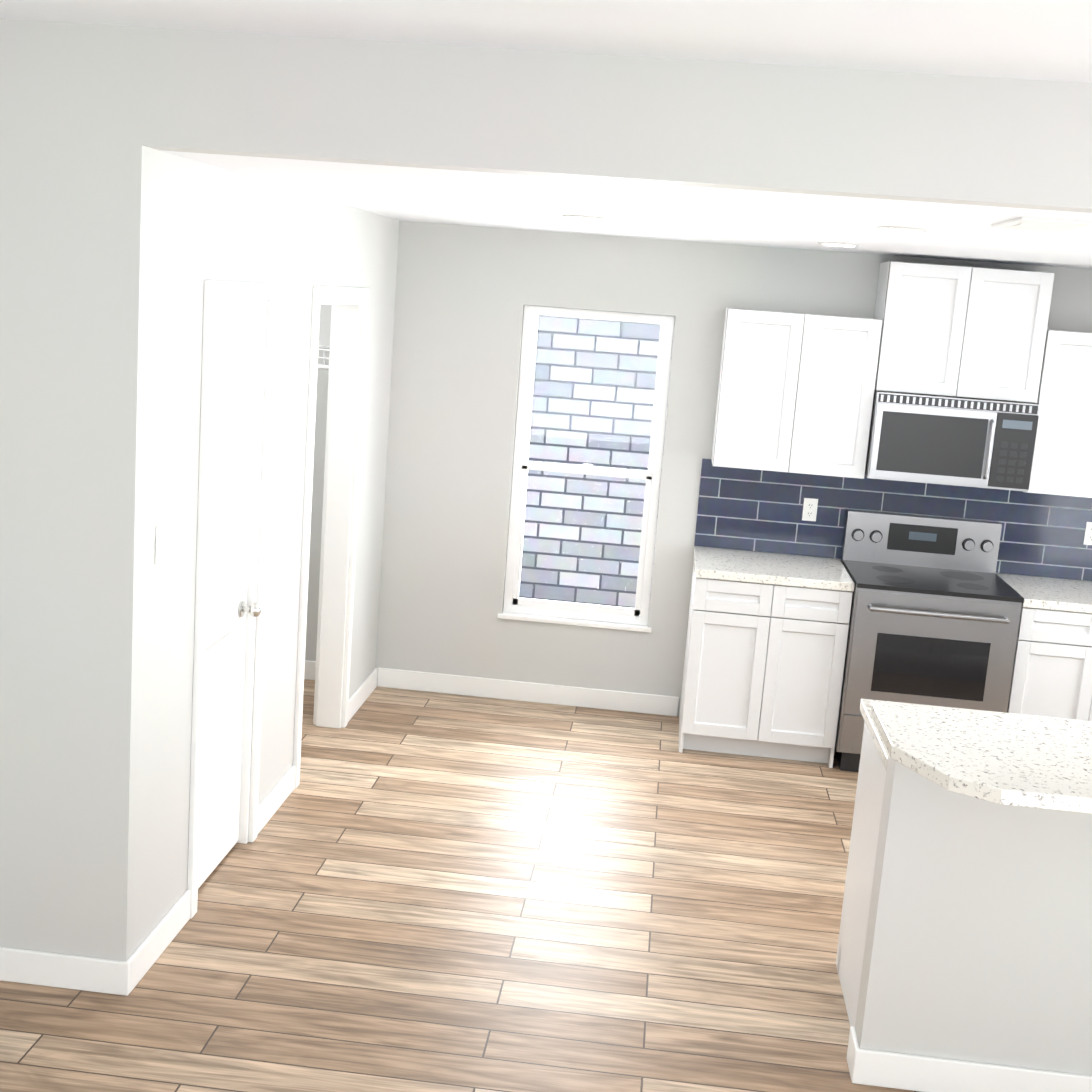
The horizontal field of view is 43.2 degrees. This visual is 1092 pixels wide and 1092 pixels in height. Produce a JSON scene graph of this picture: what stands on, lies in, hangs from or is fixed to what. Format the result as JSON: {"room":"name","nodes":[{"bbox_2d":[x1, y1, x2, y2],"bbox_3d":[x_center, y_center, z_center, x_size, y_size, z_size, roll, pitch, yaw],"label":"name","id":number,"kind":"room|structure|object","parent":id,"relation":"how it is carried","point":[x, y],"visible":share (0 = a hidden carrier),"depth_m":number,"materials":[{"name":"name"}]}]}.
{"room":"kitchen","nodes":[
{"label":"kitchen","id":0,"kind":"room"},
{"bbox_2d":[0,18,158,960],"bbox_3d":[-1.406,-0.048,3.930,0.528,2.740,0.120,5,10,5],"label":"wall","id":1,"kind":"structure","parent":0,"point":[79,164],"depth_m":3.84,"materials":[{"name":"white paint"}]},
{"bbox_2d":[0,947,129,995],"bbox_3d":[-1.492,1.258,4.099,0.522,0.105,0.014,5,10,5],"label":"baseboard","id":2,"kind":"structure","parent":1,"relation":"attached to","point":[33,967],"depth_m":4.09,"materials":[{"name":"white wood"}]},
{"bbox_2d":[142,150,398,941],"bbox_3d":[-1.049,-0.172,5.591,0.120,2.440,3.250,5,10,5],"label":"wall","id":3,"kind":"structure","parent":0,"point":[216,223],"depth_m":4.65,"materials":[{"name":"white paint"}]},
{"bbox_2d":[126,890,189,992],"bbox_3d":[-1.215,1.236,4.333,0.014,0.105,0.508,5,10,5],"label":"baseboard","id":4,"kind":"structure","parent":3,"relation":"attached to","point":[149,950],"depth_m":4.31,"materials":[{"name":"white wood"}]},
{"bbox_2d":[155,522,165,564],"bbox_3d":[-1.129,-0.007,4.043,0.010,0.115,0.070,5,10,5],"label":"light switch","id":5,"kind":"object","parent":3,"relation":"attached to","point":[160,543],"visible":1,"depth_m":4.03,"materials":[{"name":"white plastic"}]},
{"bbox_2d":[198,305,260,887],"bbox_3d":[-1.101,0.184,4.763,0.109,2.007,0.575,5,10,5],"label":"pantry door","id":6,"kind":"structure","parent":3,"relation":"in","point":[227,608],"depth_m":4.82,"materials":[{"name":"white wood"}]},
{"bbox_2d":[187,280,277,918],"bbox_3d":[-1.147,0.147,4.765,0.158,2.097,0.722,5,10,5],"label":"door frame","id":7,"kind":"structure","parent":3,"relation":"attached to","point":[259,295],"depth_m":4.91,"materials":[{"name":"white wood"}]},
{"bbox_2d":[257,765,295,834],"bbox_3d":[-1.092,1.021,5.556,0.014,0.105,0.534,5,10,5],"label":"baseboard","id":8,"kind":"structure","parent":3,"relation":"attached to","point":[267,808],"depth_m":5.54,"materials":[{"name":"white wood"}]},
{"bbox_2d":[293,286,368,788],"bbox_3d":[-1.014,-0.086,6.092,0.158,2.097,0.910,5,10,5],"label":"door frame","id":9,"kind":"structure","parent":3,"relation":"attached to","point":[349,313],"depth_m":6.41,"materials":[{"name":"white wood"}]},
{"bbox_2d":[348,668,381,721],"bbox_3d":[-0.941,0.763,7.031,0.018,0.105,0.648,5,10,5],"label":"baseboard","id":10,"kind":"structure","parent":3,"relation":"attached to","point":[368,686],"depth_m":7.07,"materials":[{"name":"white wood"}]},
{"bbox_2d":[0,679,919,1091],"bbox_3d":[1.353,1.633,3.667,11.090,0.060,11.810,5,10,5],"label":"floor","id":11,"kind":"structure","parent":0,"point":[414,891],"depth_m":4.67,"materials":[{"name":"brown wood"}]},
{"bbox_2d":[679,563,852,767],"bbox_3d":[1.069,0.555,6.845,0.738,0.872,0.620,5,10,5],"label":"base cabinet","id":12,"kind":"object","parent":11,"relation":"on","point":[763,670],"visible":0.92,"depth_m":6.55,"materials":[{"name":"white wood"}]},
{"bbox_2d":[693,546,1091,612],"bbox_3d":[1.850,0.174,6.695,2.257,0.040,0.630,5,10,5],"label":"countertop","id":13,"kind":"structure","parent":12,"relation":"on","point":[833,574],"depth_m":6.60,"materials":[{"name":"white stone"}]},
{"bbox_2d":[836,722,885,1026],"bbox_3d":[1.260,1.047,4.234,0.574,0.872,0.620,5,10,5],"label":"base cabinet","id":14,"kind":"object","parent":11,"relation":"on","point":[861,858],"visible":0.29,"depth_m":4.19,"materials":[{"name":"white wood"}]},
{"bbox_2d":[834,509,1023,771],"bbox_3d":[1.818,0.484,6.695,0.755,1.175,0.718,5,10,5],"label":"range","id":15,"kind":"object","parent":11,"relation":"on","point":[936,605],"visible":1,"depth_m":6.42,"materials":[{"name":"silver metal"}]},
{"bbox_2d":[1007,606,1091,720],"bbox_3d":[2.567,0.690,6.718,0.742,0.872,0.620,5,10,5],"label":"base cabinet","id":16,"kind":"object","parent":11,"relation":"on","point":[1052,672],"visible":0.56,"depth_m":6.41,"materials":[{"name":"white wood"}]},
{"bbox_2d":[0,0,1091,82],"bbox_3d":[1.279,-0.644,0.372,11.090,0.100,6.120,5,10,5],"label":"ceiling","id":17,"kind":"structure","parent":0,"point":[1049,40],"depth_m":3.16,"materials":[{"name":"white paint"}]},
{"bbox_2d":[142,27,1091,212],"bbox_3d":[1.052,-1.032,3.510,4.247,0.300,0.120,5,10,5],"label":"header beam","id":18,"kind":"structure","parent":0,"point":[970,140],"depth_m":3.52,"materials":[{"name":"white paint"}]},
{"bbox_2d":[160,150,1091,269],"bbox_3d":[1.747,-1.334,5.167,11.090,0.400,3.370,5,10,5],"label":"ceiling","id":19,"kind":"structure","parent":0,"point":[964,232],"depth_m":4.68,"materials":[{"name":"white paint"}]},
{"bbox_2d":[562,214,607,219],"bbox_3d":[0.150,-1.287,5.402,0.183,0.008,0.183,4,10,-1],"label":"recessed light","id":20,"kind":"object","parent":19,"relation":"in","point":[583,217],"depth_m":5.35,"materials":[{"name":"white plastic"}]},
{"bbox_2d":[818,242,859,246],"bbox_3d":[1.278,-1.314,6.009,0.183,0.008,0.183,4,10,-1],"label":"recessed light","id":21,"kind":"object","parent":19,"relation":"in","point":[822,243],"depth_m":5.95,"materials":[{"name":"white"}]},
{"bbox_2d":[876,226,929,232],"bbox_3d":[1.217,-1.080,4.704,0.183,0.008,0.183,4,10,-1],"label":"recessed light","id":22,"kind":"object","parent":19,"relation":"in","point":[885,228],"depth_m":4.65,"materials":[{"name":"white plastic"}]},
{"bbox_2d":[991,217,1091,231],"bbox_3d":[1.460,-0.939,4.036,0.220,0.010,0.400,5,10,5],"label":"ceiling vent","id":23,"kind":"object","parent":19,"relation":"in","point":[1040,224],"visible":1,"depth_m":3.96,"materials":[{"name":"white metal"}]},
{"bbox_2d":[305,221,1091,715],"bbox_3d":[2.201,-0.184,6.981,10.050,2.440,0.120,5,10,5],"label":"wall","id":24,"kind":"structure","parent":0,"point":[465,295],"depth_m":7.07,"materials":[{"name":"white paint"}]},
{"bbox_2d":[304,660,315,679],"bbox_3d":[-1.882,0.614,7.461,1.708,0.105,0.018,5,10,5],"label":"baseboard","id":25,"kind":"structure","parent":24,"relation":"attached to","point":[310,666],"depth_m":7.40,"materials":[{"name":"white wood"}]},
{"bbox_2d":[318,346,329,374],"bbox_3d":[-1.796,-0.911,7.035,1.722,0.308,0.302,5,10,5],"label":"wire shelf","id":26,"kind":"object","parent":24,"relation":"attached to","point":[324,358],"visible":0.04,"depth_m":6.83,"materials":[{"name":"white metal"}]},
{"bbox_2d":[382,668,678,715],"bbox_3d":[-0.110,0.773,7.311,1.622,0.105,0.018,5,10,5],"label":"baseboard","id":27,"kind":"structure","parent":24,"relation":"attached to","point":[391,678],"depth_m":7.30,"materials":[{"name":"white wood"}]},
{"bbox_2d":[497,305,674,632],"bbox_3d":[0.211,-0.393,7.122,0.810,1.628,0.115,5,10,5],"label":"window","id":28,"kind":"structure","parent":24,"relation":"in","point":[555,610],"depth_m":7.14,"materials":[{"name":"white plastic"}]},
{"bbox_2d":[711,308,882,478],"bbox_3d":[1.213,-0.754,6.742,0.728,0.760,0.345,5,10,5],"label":"upper cabinet","id":29,"kind":"object","parent":24,"relation":"attached to","point":[795,393],"visible":1,"depth_m":6.58,"materials":[{"name":"white wood"}]},
{"bbox_2d":[694,458,1091,580],"bbox_3d":[1.899,-0.123,6.955,2.257,0.452,0.010,5,10,5],"label":"tile backsplash","id":30,"kind":"structure","parent":24,"relation":"attached to","point":[1042,535],"depth_m":6.96,"materials":[{"name":"blue tile"}]},
{"bbox_2d":[802,498,817,520],"bbox_3d":[1.340,-0.184,6.991,0.070,0.115,0.007,5,10,5],"label":"outlet","id":31,"kind":"object","parent":30,"relation":"attached to","point":[810,505],"visible":1,"depth_m":6.99,"materials":[{"name":"white plastic"}]},
{"bbox_2d":[1083,522,1091,544],"bbox_3d":[2.725,-0.060,6.873,0.070,0.115,0.007,5,10,5],"label":"outlet","id":32,"kind":"object","parent":30,"relation":"attached to","point":[1088,536],"visible":1,"depth_m":6.88,"materials":[{"name":"white plastic"}]},
{"bbox_2d":[874,261,1054,402],"bbox_3d":[1.975,-1.029,6.617,0.752,0.605,0.345,5,10,5],"label":"upper cabinet","id":33,"kind":"object","parent":24,"relation":"attached to","point":[964,331],"visible":1,"depth_m":6.46,"materials":[{"name":"white wood"}]},
{"bbox_2d":[865,390,1039,491],"bbox_3d":[1.932,-0.519,6.651,0.748,0.410,0.461,5,10,5],"label":"over-the-range microwave","id":34,"kind":"object","parent":33,"relation":"attached to","point":[956,441],"visible":1,"depth_m":6.46,"materials":[{"name":"silver metal"}]},
{"bbox_2d":[1023,329,1091,497],"bbox_3d":[2.686,-0.627,6.616,0.728,0.770,0.345,5,10,5],"label":"upper cabinet","id":35,"kind":"object","parent":24,"relation":"attached to","point":[1062,461],"visible":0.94,"depth_m":6.48,"materials":[{"name":"white wood"}]},
{"bbox_2d":[855,754,1091,1075],"bbox_3d":[1.966,1.100,3.792,2.100,1.030,0.120,5,10,5],"label":"wall","id":36,"kind":"structure","parent":0,"point":[978,944],"depth_m":3.80,"materials":[{"name":"white paint"}]},
{"bbox_2d":[846,1031,1091,1091],"bbox_3d":[3.818,1.733,3.664,5.939,0.105,0.044,5,10,5],"label":"baseboard","id":37,"kind":"structure","parent":36,"relation":"attached to","point":[865,1066],"depth_m":3.87,"materials":[{"name":"white wood"}]},
{"bbox_2d":[860,699,1091,813],"bbox_3d":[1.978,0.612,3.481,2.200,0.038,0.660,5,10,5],"label":"countertop","id":38,"kind":"structure","parent":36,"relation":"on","point":[1025,761],"depth_m":3.50,"materials":[{"name":"white stone"}]},
{"label":"outside","id":39,"kind":"structure","parent":0,"visible":0},
{"bbox_2d":[519,305,674,618],"bbox_3d":[0.370,-0.442,8.589,5.200,3.100,0.400,5,10,5],"label":"brick wall","id":40,"kind":"structure","parent":39,"point":[612,395],"depth_m":8.68,"materials":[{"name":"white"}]}
]}

